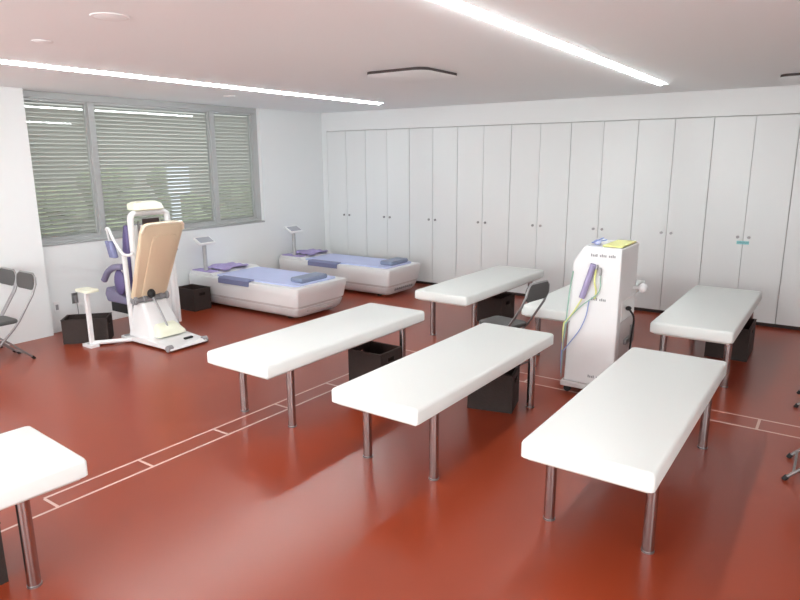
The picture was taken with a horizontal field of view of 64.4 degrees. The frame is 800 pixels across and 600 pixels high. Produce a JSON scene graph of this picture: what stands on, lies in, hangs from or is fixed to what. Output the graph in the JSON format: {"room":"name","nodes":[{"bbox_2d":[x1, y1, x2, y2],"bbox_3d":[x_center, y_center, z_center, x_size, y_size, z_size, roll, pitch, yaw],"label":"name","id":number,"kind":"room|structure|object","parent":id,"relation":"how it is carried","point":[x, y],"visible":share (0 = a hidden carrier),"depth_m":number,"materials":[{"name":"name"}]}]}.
{"room":"physical therapy room","nodes":[
{"label":"physical therapy room","id":0,"kind":"room"},
{"bbox_2d":[0,86,53,344],"bbox_3d":[-5.806,-0.320,4.238,0.500,2.576,6.383,8,15,34],"label":"wall","id":1,"kind":"structure","parent":0,"point":[21,248],"depth_m":6.50,"materials":[{"name":"white paint"}]},
{"bbox_2d":[43,108,324,328],"bbox_3d":[-2.660,-1.318,8.637,0.240,2.576,4.617,8,15,34],"label":"wall","id":2,"kind":"structure","parent":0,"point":[290,158],"depth_m":9.34,"materials":[{"name":"white paint"}]},
{"bbox_2d":[53,302,60,312],"bbox_3d":[-3.794,0.080,7.027,0.013,0.120,0.070,8,15,34],"label":"wall socket","id":3,"kind":"object","parent":2,"relation":"attached to","point":[56,305],"visible":1,"depth_m":7.02,"materials":[{"name":"white plastic"}]},
{"bbox_2d":[24,100,95,237],"bbox_3d":[-3.784,-1.440,7.044,0.040,1.471,0.807,8,15,34],"label":"blind","id":4,"kind":"object","parent":2,"relation":"attached to","point":[75,143],"visible":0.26,"depth_m":7.06,"materials":[{"name":"silver metal"}]},
{"bbox_2d":[71,292,78,313],"bbox_3d":[-3.663,0.110,7.202,0.040,0.386,0.070,8,15,34],"label":"wall socket","id":5,"kind":"object","parent":2,"relation":"attached to","point":[74,296],"visible":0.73,"depth_m":7.18,"materials":[{"name":"grey plastic"}]},
{"bbox_2d":[53,313,127,332],"bbox_3d":[-2.551,-0.070,8.843,0.008,0.050,4.617,8,15,34],"label":"baseboard","id":6,"kind":"structure","parent":2,"relation":"attached to","point":[59,329],"depth_m":7.61,"materials":[{"name":"white"}]},
{"bbox_2d":[22,90,264,246],"bbox_3d":[-2.997,-1.656,7.967,0.150,1.621,3.282,8,15,34],"label":"window","id":7,"kind":"structure","parent":2,"relation":"attached to","point":[88,102],"depth_m":7.70,"materials":[{"name":"silver metal"}]},
{"bbox_2d":[94,105,211,230],"bbox_3d":[-3.073,-1.669,8.050,0.040,1.471,1.680,8,15,34],"label":"blind","id":8,"kind":"object","parent":2,"relation":"attached to","point":[126,136],"visible":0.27,"depth_m":7.96,"materials":[{"name":"silver metal"}]},
{"bbox_2d":[214,113,252,219],"bbox_3d":[-2.376,-1.892,9.036,0.040,1.471,0.755,8,15,34],"label":"blind","id":9,"kind":"object","parent":2,"relation":"attached to","point":[222,145],"visible":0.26,"depth_m":9.04,"materials":[{"name":"silver metal"}]},
{"bbox_2d":[0,283,799,599],"bbox_3d":[-0.160,1.119,3.822,10.600,0.120,11.800,8,15,34],"label":"floor","id":10,"kind":"structure","parent":0,"point":[267,509],"depth_m":3.62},
{"bbox_2d":[0,522,8,584],"bbox_3d":[-2.013,1.142,2.808,0.348,0.298,0.348,8,15,34],"label":"storage basket","id":11,"kind":"object","parent":10,"relation":"on","point":[3,569],"visible":1,"depth_m":2.85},
{"bbox_2d":[0,267,16,352],"bbox_3d":[-4.069,0.140,6.175,0.369,0.834,0.603,8,15,34],"label":"folding chair","id":12,"kind":"object","parent":10,"relation":"on","point":[7,275],"visible":0.9,"depth_m":6.28,"materials":[{"name":"grey metal"}]},
{"bbox_2d":[0,270,36,358],"bbox_3d":[-3.760,0.184,5.967,0.369,0.834,0.603,8,15,34],"label":"folding chair","id":13,"kind":"object","parent":10,"relation":"on","point":[24,279],"visible":1,"depth_m":6.04,"materials":[{"name":"grey metal"}]},
{"bbox_2d":[0,426,87,589],"bbox_3d":[-2.267,1.107,2.433,0.624,0.533,1.900,10,16,38],"label":"bed","id":14,"kind":"object","parent":10,"relation":"on","point":[33,464],"visible":1,"depth_m":2.83,"materials":[{"name":"beige leather"}]},
{"bbox_2d":[0,426,87,509],"bbox_3d":[-2.268,0.891,2.385,0.624,0.090,1.900,10,16,38],"label":"cushion","id":15,"kind":"object","parent":14,"relation":"on","point":[32,464],"depth_m":2.86,"materials":[{"name":"white leather"}]},
{"bbox_2d":[60,312,113,343],"bbox_3d":[-3.304,0.298,6.730,0.448,0.258,0.258,-3,13,-13],"label":"storage basket","id":16,"kind":"object","parent":10,"relation":"on","point":[74,326],"visible":0.97,"depth_m":6.62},
{"bbox_2d":[75,200,207,352],"bbox_3d":[-2.668,-0.283,6.603,1.241,1.440,1.090,8,15,34],"label":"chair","id":17,"kind":"object","parent":10,"relation":"on","point":[147,289],"visible":1,"depth_m":6.59,"materials":[{"name":"white plastic"}]},
{"bbox_2d":[75,287,98,293],"bbox_3d":[-3.151,-0.099,6.395,0.230,0.024,0.140,8,15,34],"label":"tray","id":18,"kind":"object","parent":17,"relation":"on","point":[86,290],"depth_m":6.37,"materials":[{"name":"beige plastic"}]},
{"bbox_2d":[122,224,141,290],"bbox_3d":[-2.767,-0.482,6.902,0.190,0.700,0.510,8,15,34],"label":"cushion","id":19,"kind":"object","parent":17,"relation":"on","point":[125,235],"depth_m":6.65,"materials":[{"name":"purple leather"}]},
{"bbox_2d":[178,284,211,311],"bbox_3d":[-2.648,-0.032,8.147,0.368,0.278,0.268,8,15,34],"label":"storage basket","id":20,"kind":"object","parent":10,"relation":"on","point":[193,297],"visible":0.8,"depth_m":8.05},
{"bbox_2d":[189,236,345,317],"bbox_3d":[-1.739,-0.357,8.187,1.975,0.884,0.924,8,15,34],"label":"bed","id":21,"kind":"object","parent":10,"relation":"on","point":[251,286],"visible":0.88,"depth_m":7.85,"materials":[{"name":"white plastic"}]},
{"bbox_2d":[191,262,259,275],"bbox_3d":[-2.362,-0.424,8.621,0.450,0.035,0.810,8,15,34],"label":"shelf","id":22,"kind":"object","parent":21,"relation":"attached to","point":[199,271],"depth_m":8.38,"materials":[{"name":"white plastic"}]},
{"bbox_2d":[208,262,248,269],"bbox_3d":[-2.348,-0.470,8.607,0.460,0.038,0.480,8,15,34],"label":"head cloth","id":23,"kind":"object","parent":21,"relation":"on","point":[223,266],"visible":0.99,"depth_m":8.55,"materials":[{"name":"purple fabric"}]},
{"bbox_2d":[291,272,326,282],"bbox_3d":[-1.113,-0.274,7.778,0.200,0.055,0.460,8,15,34],"label":"pillow","id":24,"kind":"object","parent":21,"relation":"on","point":[314,276],"visible":1,"depth_m":7.70,"materials":[{"name":"blue fabric"}]},
{"bbox_2d":[307,302,333,311],"bbox_3d":[-0.966,0.086,7.756,0.018,0.027,0.480,8,15,34],"label":"bed base","id":25,"kind":"object","parent":21,"relation":"attached to","point":[321,306],"depth_m":7.74,"materials":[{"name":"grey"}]},
{"bbox_2d":[207,303,423,427],"bbox_3d":[-0.579,0.489,5.164,0.624,0.533,1.900,8,15,35],"label":"bed","id":26,"kind":"object","parent":10,"relation":"on","point":[270,355],"visible":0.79,"depth_m":4.78,"materials":[{"name":"beige leather"}]},
{"bbox_2d":[207,303,423,378],"bbox_3d":[-0.580,0.273,5.116,0.624,0.090,1.900,8,15,35],"label":"cushion","id":27,"kind":"object","parent":26,"relation":"on","point":[270,355],"depth_m":4.81,"materials":[{"name":"white leather"}]},
{"bbox_2d":[327,130,366,256],"bbox_3d":[-0.699,-1.577,10.395,0.775,2.292,0.574,8,15,34],"label":"storage cabinet","id":28,"kind":"object","parent":10,"relation":"on","point":[346,150],"visible":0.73,"depth_m":10.14,"materials":[{"name":"grey"}]},
{"bbox_2d":[279,225,420,295],"bbox_3d":[-0.776,-0.628,9.382,2.080,0.884,0.814,8,15,34],"label":"bed","id":29,"kind":"object","parent":10,"relation":"on","point":[363,274],"visible":0.84,"depth_m":9.00,"materials":[{"name":"white plastic"}]},
{"bbox_2d":[280,251,332,259],"bbox_3d":[-1.443,-0.702,9.845,0.450,0.035,0.700,8,15,34],"label":"shelf","id":30,"kind":"object","parent":29,"relation":"attached to","point":[293,256],"depth_m":9.62,"materials":[{"name":"purple fabric"}]},
{"bbox_2d":[296,249,327,254],"bbox_3d":[-1.397,-0.758,9.875,0.460,0.038,0.480,8,15,34],"label":"head cloth","id":31,"kind":"object","parent":29,"relation":"on","point":[310,251],"visible":0.97,"depth_m":9.82,"materials":[{"name":"purple fabric"}]},
{"bbox_2d":[380,257,407,265],"bbox_3d":[-0.083,-0.545,8.969,0.200,0.055,0.420,8,15,34],"label":"pillow","id":32,"kind":"object","parent":29,"relation":"on","point":[397,260],"visible":1,"depth_m":8.87,"materials":[{"name":"blue fabric"}]},
{"bbox_2d":[348,341,401,380],"bbox_3d":[-0.213,0.549,5.424,0.348,0.298,0.308,8,15,34],"label":"storage basket","id":33,"kind":"object","parent":10,"relation":"on","point":[374,355],"visible":0.65,"depth_m":5.35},
{"bbox_2d":[365,128,409,260],"bbox_3d":[-0.045,-1.482,9.954,0.812,2.292,0.574,8,15,34],"label":"storage cabinet","id":34,"kind":"object","parent":10,"relation":"on","point":[387,150],"visible":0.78,"depth_m":9.69,"materials":[{"name":"grey"}]},
{"bbox_2d":[1,350,799,531],"bbox_3d":[0.659,1.447,2.046,6.202,0.001,6.558,8,15,34],"label":"tape","id":35,"kind":"object","parent":10,"relation":"on","point":[759,420],"visible":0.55,"depth_m":4.35,"materials":[{"name":"beige plastic"}]},
{"bbox_2d":[409,127,457,284],"bbox_3d":[0.624,-1.386,9.503,0.812,2.292,0.574,8,15,34],"label":"storage cabinet","id":36,"kind":"object","parent":10,"relation":"on","point":[433,152],"visible":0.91,"depth_m":9.27,"materials":[{"name":"grey wood"}]},
{"bbox_2d":[332,323,553,480],"bbox_3d":[0.393,0.650,4.412,0.624,0.533,1.900,9,15,35],"label":"bed","id":37,"kind":"object","parent":10,"relation":"on","point":[412,389],"visible":0.97,"depth_m":4.02,"materials":[{"name":"beige leather"}]},
{"bbox_2d":[332,323,553,425],"bbox_3d":[0.392,0.434,4.364,0.624,0.090,1.900,9,15,35],"label":"cushion","id":38,"kind":"object","parent":37,"relation":"on","point":[411,389],"depth_m":4.04,"materials":[{"name":"white leather"}]},
{"bbox_2d":[415,265,543,334],"bbox_3d":[0.955,0.022,7.218,0.624,0.533,1.900,9,15,35],"label":"bed","id":39,"kind":"object","parent":10,"relation":"on","point":[466,290],"visible":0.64,"depth_m":6.81,"materials":[{"name":"beige leather"}]},
{"bbox_2d":[415,265,543,305],"bbox_3d":[0.954,-0.194,7.170,0.624,0.090,1.900,9,15,35],"label":"cushion","id":40,"kind":"object","parent":39,"relation":"on","point":[466,290],"depth_m":6.85,"materials":[{"name":"white leather"}]},
{"bbox_2d":[456,124,512,292],"bbox_3d":[1.294,-1.290,9.052,0.812,2.292,0.574,8,15,34],"label":"storage cabinet","id":41,"kind":"object","parent":10,"relation":"on","point":[484,152],"visible":0.82,"depth_m":8.80,"materials":[{"name":"grey"}]},
{"bbox_2d":[467,364,519,413],"bbox_3d":[0.722,0.662,4.889,0.348,0.298,0.288,4,13,20],"label":"storage basket","id":42,"kind":"object","parent":10,"relation":"on","point":[501,394],"visible":0.53,"depth_m":4.76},
{"bbox_2d":[477,292,514,320],"bbox_3d":[1.112,0.085,7.471,0.348,0.298,0.368,8,15,34],"label":"storage basket","id":43,"kind":"object","parent":10,"relation":"on","point":[502,304],"visible":0.57,"depth_m":7.34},
{"bbox_2d":[479,280,549,365],"bbox_3d":[0.988,0.206,5.737,0.603,0.834,0.369,12,17,44],"label":"folding chair","id":44,"kind":"object","parent":10,"relation":"on","point":[539,290],"visible":0.56,"depth_m":5.55,"materials":[{"name":"grey metal"}]},
{"bbox_2d":[507,122,571,295],"bbox_3d":[1.963,-1.194,8.601,0.812,2.292,0.574,8,15,34],"label":"storage cabinet","id":45,"kind":"object","parent":10,"relation":"on","point":[540,153],"visible":0.85,"depth_m":8.34,"materials":[{"name":"grey"}]},
{"bbox_2d":[521,279,644,354],"bbox_3d":[1.920,0.174,6.509,0.624,0.533,1.900,8,15,34],"label":"bed","id":46,"kind":"object","parent":10,"relation":"on","point":[554,307],"visible":0.21,"depth_m":5.87,"materials":[{"name":"beige leather"}]},
{"bbox_2d":[521,279,644,320],"bbox_3d":[1.919,-0.042,6.460,0.624,0.090,1.900,8,15,34],"label":"cushion","id":47,"kind":"object","parent":46,"relation":"on","point":[554,307],"depth_m":5.85,"materials":[{"name":"white leather"}]},
{"bbox_2d":[564,120,638,286],"bbox_3d":[2.632,-1.097,8.149,0.812,2.292,0.574,8,15,34],"label":"storage cabinet","id":48,"kind":"object","parent":10,"relation":"on","point":[603,156],"visible":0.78,"depth_m":7.85,"materials":[{"name":"grey wood"}]},
{"bbox_2d":[560,237,647,390],"bbox_3d":[1.654,0.119,5.097,0.535,1.256,0.549,8,15,34],"label":"machine","id":49,"kind":"object","parent":10,"relation":"on","point":[601,318],"visible":0.85,"depth_m":4.93,"materials":[{"name":"white plastic"}]},
{"bbox_2d":[603,240,636,247],"bbox_3d":[1.712,-0.438,4.942,0.150,0.013,0.390,8,15,34],"label":"paper","id":50,"kind":"object","parent":49,"relation":"on","point":[618,243],"depth_m":4.90,"materials":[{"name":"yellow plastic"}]},
{"bbox_2d":[521,347,726,554],"bbox_3d":[1.384,0.801,3.704,0.624,0.533,1.900,8,15,34],"label":"bed","id":51,"kind":"object","parent":10,"relation":"on","point":[627,427],"visible":1,"depth_m":3.29,"materials":[{"name":"white leather"}]},
{"bbox_2d":[631,117,715,312],"bbox_3d":[3.301,-1.001,7.698,0.812,2.292,0.574,8,15,34],"label":"storage cabinet","id":52,"kind":"object","parent":10,"relation":"on","point":[674,155],"visible":0.86,"depth_m":7.45,"materials":[{"name":"grey"}]},
{"bbox_2d":[650,285,761,387],"bbox_3d":[2.869,0.305,5.894,0.624,0.533,1.900,8,15,34],"label":"bed","id":53,"kind":"object","parent":10,"relation":"on","point":[704,313],"visible":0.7,"depth_m":5.45,"materials":[{"name":"beige leather"}]},
{"bbox_2d":[650,285,761,343],"bbox_3d":[2.867,0.089,5.846,0.624,0.090,1.900,8,15,34],"label":"cushion","id":54,"kind":"object","parent":53,"relation":"on","point":[704,313],"depth_m":5.48,"materials":[{"name":"white leather"}]},
{"bbox_2d":[704,318,756,361],"bbox_3d":[3.204,0.360,6.154,0.368,0.308,0.508,8,15,34],"label":"storage basket","id":55,"kind":"object","parent":10,"relation":"on","point":[742,347],"visible":0.47,"depth_m":5.95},
{"bbox_2d":[699,114,799,326],"bbox_3d":[3.971,-0.905,7.247,0.812,2.292,0.574,8,15,34],"label":"storage cabinet","id":56,"kind":"object","parent":10,"relation":"on","point":[753,160],"visible":0.87,"depth_m":6.99,"materials":[{"name":"grey wood"}]},
{"bbox_2d":[775,132,799,329],"bbox_3d":[4.640,-0.809,6.796,0.812,2.292,0.574,8,15,34],"label":"storage cabinet","id":57,"kind":"object","parent":10,"relation":"on","point":[788,308],"visible":1,"depth_m":6.87,"materials":[{"name":"grey"}]},
{"bbox_2d":[782,448,799,480],"bbox_3d":[2.598,0.663,3.637,0.603,0.834,0.369,8,15,34],"label":"folding chair","id":58,"kind":"object","parent":10,"relation":"on","point":[785,477],"visible":1,"depth_m":3.78,"materials":[{"name":"grey metal"}]},
{"bbox_2d":[794,390,799,407],"bbox_3d":[3.337,0.419,4.716,0.603,0.834,0.369,8,15,34],"label":"folding chair","id":59,"kind":"object","parent":10,"relation":"on","point":[796,405],"visible":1,"depth_m":4.82,"materials":[{"name":"grey metal"}]},
{"bbox_2d":[0,0,799,112],"bbox_3d":[-0.176,-1.512,3.237,10.600,0.120,11.800,8,15,34],"label":"ceiling","id":60,"kind":"structure","parent":0,"point":[327,48],"depth_m":4.21,"materials":[{"name":"white paint"}]},
{"bbox_2d":[31,39,52,43],"bbox_3d":[-2.185,-1.577,3.882,0.120,0.008,0.120,8,15,34],"label":"smoke detector","id":61,"kind":"object","parent":60,"relation":"attached to","point":[40,41],"visible":1,"depth_m":3.86,"materials":[{"name":"white plastic"}]},
{"bbox_2d":[33,41,50,43],"bbox_3d":[-2.185,-1.575,3.883,0.098,0.003,0.098,8,15,34],"label":"grille","id":62,"kind":"object","parent":61,"relation":"attached to","point":[41,42],"depth_m":3.88,"materials":[{"name":"white"}]},
{"bbox_2d":[89,12,129,20],"bbox_3d":[-1.472,-1.435,3.223,0.190,0.008,0.190,8,15,34],"label":"ceiling speaker","id":63,"kind":"object","parent":60,"relation":"attached to","point":[107,16],"visible":1,"depth_m":3.19,"materials":[{"name":"white plastic"}]},
{"bbox_2d":[93,14,126,20],"bbox_3d":[-1.472,-1.433,3.224,0.156,0.003,0.156,8,15,34],"label":"grille","id":64,"kind":"object","parent":63,"relation":"attached to","point":[107,17],"depth_m":3.21,"materials":[{"name":"white"}]},
{"bbox_2d":[0,60,379,104],"bbox_3d":[-3.328,-1.633,4.032,0.084,0.084,10.796,8,15,34],"label":"ceiling light","id":65,"kind":"object","parent":60,"relation":"attached to","point":[1,61],"visible":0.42,"depth_m":5.72,"materials":[{"name":"white paint"}]},
{"bbox_2d":[0,60,132,77],"bbox_3d":[-2.655,-1.843,5.000,0.032,0.066,1.192,8,15,34],"label":"diffuser","id":66,"kind":"object","parent":65,"relation":"attached to","point":[1,61],"depth_m":4.99,"materials":[{"name":"white plastic"}]},
{"bbox_2d":[132,75,239,88],"bbox_3d":[-1.974,-2.062,5.964,0.032,0.066,1.192,8,15,34],"label":"diffuser","id":67,"kind":"object","parent":65,"relation":"attached to","point":[133,76],"depth_m":5.89,"materials":[{"name":"white plastic"}]},
{"bbox_2d":[239,87,318,97],"bbox_3d":[-1.293,-2.281,6.928,0.032,0.066,1.192,8,15,34],"label":"diffuser","id":68,"kind":"object","parent":65,"relation":"attached to","point":[240,88],"depth_m":6.87,"materials":[{"name":"white plastic"}]},
{"bbox_2d":[319,96,379,104],"bbox_3d":[-0.612,-2.499,7.891,0.032,0.066,1.192,8,15,34],"label":"diffuser","id":69,"kind":"object","parent":65,"relation":"attached to","point":[323,97],"depth_m":7.84,"materials":[{"name":"white plastic"}]},
{"bbox_2d":[366,67,457,81],"bbox_3d":[0.107,-1.924,5.434,0.636,0.032,0.636,8,15,34],"label":"ceiling vent","id":70,"kind":"object","parent":60,"relation":"in","point":[411,74],"visible":1,"depth_m":5.32,"materials":[{"name":"grey"}]},
{"bbox_2d":[431,0,661,85],"bbox_3d":[-0.457,-1.196,1.990,0.084,0.084,10.796,8,15,34],"label":"ceiling light","id":71,"kind":"object","parent":60,"relation":"attached to","point":[460,6],"visible":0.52,"depth_m":3.75,"materials":[{"name":"white paint"}]},
{"bbox_2d":[431,0,504,26],"bbox_3d":[0.216,-1.407,2.958,0.032,0.066,1.192,8,15,34],"label":"diffuser","id":72,"kind":"object","parent":71,"relation":"attached to","point":[460,6],"depth_m":3.15,"materials":[{"name":"white plastic"}]},
{"bbox_2d":[502,19,580,54],"bbox_3d":[0.897,-1.625,3.922,0.032,0.066,1.192,8,15,34],"label":"diffuser","id":73,"kind":"object","parent":71,"relation":"attached to","point":[512,26],"depth_m":3.83,"materials":[{"name":"white plastic"}]},
{"bbox_2d":[579,49,628,72],"bbox_3d":[1.578,-1.844,4.886,0.032,0.066,1.192,8,15,34],"label":"diffuser","id":74,"kind":"object","parent":71,"relation":"attached to","point":[585,54],"depth_m":4.80,"materials":[{"name":"white plastic"}]},
{"bbox_2d":[627,69,661,85],"bbox_3d":[2.259,-2.063,5.849,0.032,0.066,1.192,8,15,34],"label":"diffuser","id":75,"kind":"object","parent":71,"relation":"attached to","point":[634,73],"depth_m":5.77,"materials":[{"name":"white plastic"}]},
{"bbox_2d":[778,73,799,82],"bbox_3d":[3.794,-2.011,5.722,0.636,0.032,0.636,8,15,34],"label":"ceiling vent","id":76,"kind":"object","parent":60,"relation":"in","point":[791,77],"visible":1,"depth_m":5.70,"materials":[{"name":"grey metal"}]},
{"bbox_2d":[321,85,799,251],"bbox_3d":[3.006,-1.204,7.969,10.340,2.576,0.700,8,15,34],"label":"wall","id":77,"kind":"structure","parent":0,"point":[774,100],"depth_m":7.87,"materials":[{"name":"white paint"}]},
{"label":"outside","id":78,"kind":"structure","parent":0,"visible":0},
{"bbox_3d":[-8.519,-0.860,14.512,15.500,0.200,26.000,8,15,34],"label":"ground","id":79,"kind":"structure","parent":78,"visible":0},
{"bbox_2d":[24,102,249,230],"bbox_3d":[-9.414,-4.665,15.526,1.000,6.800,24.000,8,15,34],"label":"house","id":80,"kind":"structure","parent":79,"relation":"on","point":[24,102],"depth_m":17.61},
{"bbox_2d":[35,167,252,233],"bbox_3d":[-6.784,-2.143,15.470,1.384,2.445,20.544,8,15,34],"label":"hedge","id":81,"kind":"object","parent":79,"relation":"on","point":[154,167],"visible":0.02,"depth_m":15.07,"materials":[{"name":"green plant"}]},
{"bbox_2d":[166,167,189,220],"bbox_3d":[-4.431,-1.650,12.701,0.226,2.080,0.500,8,15,34],"label":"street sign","id":82,"kind":"object","parent":79,"relation":"on","point":[166,167],"visible":0.02,"depth_m":12.54,"materials":[{"name":"white"}]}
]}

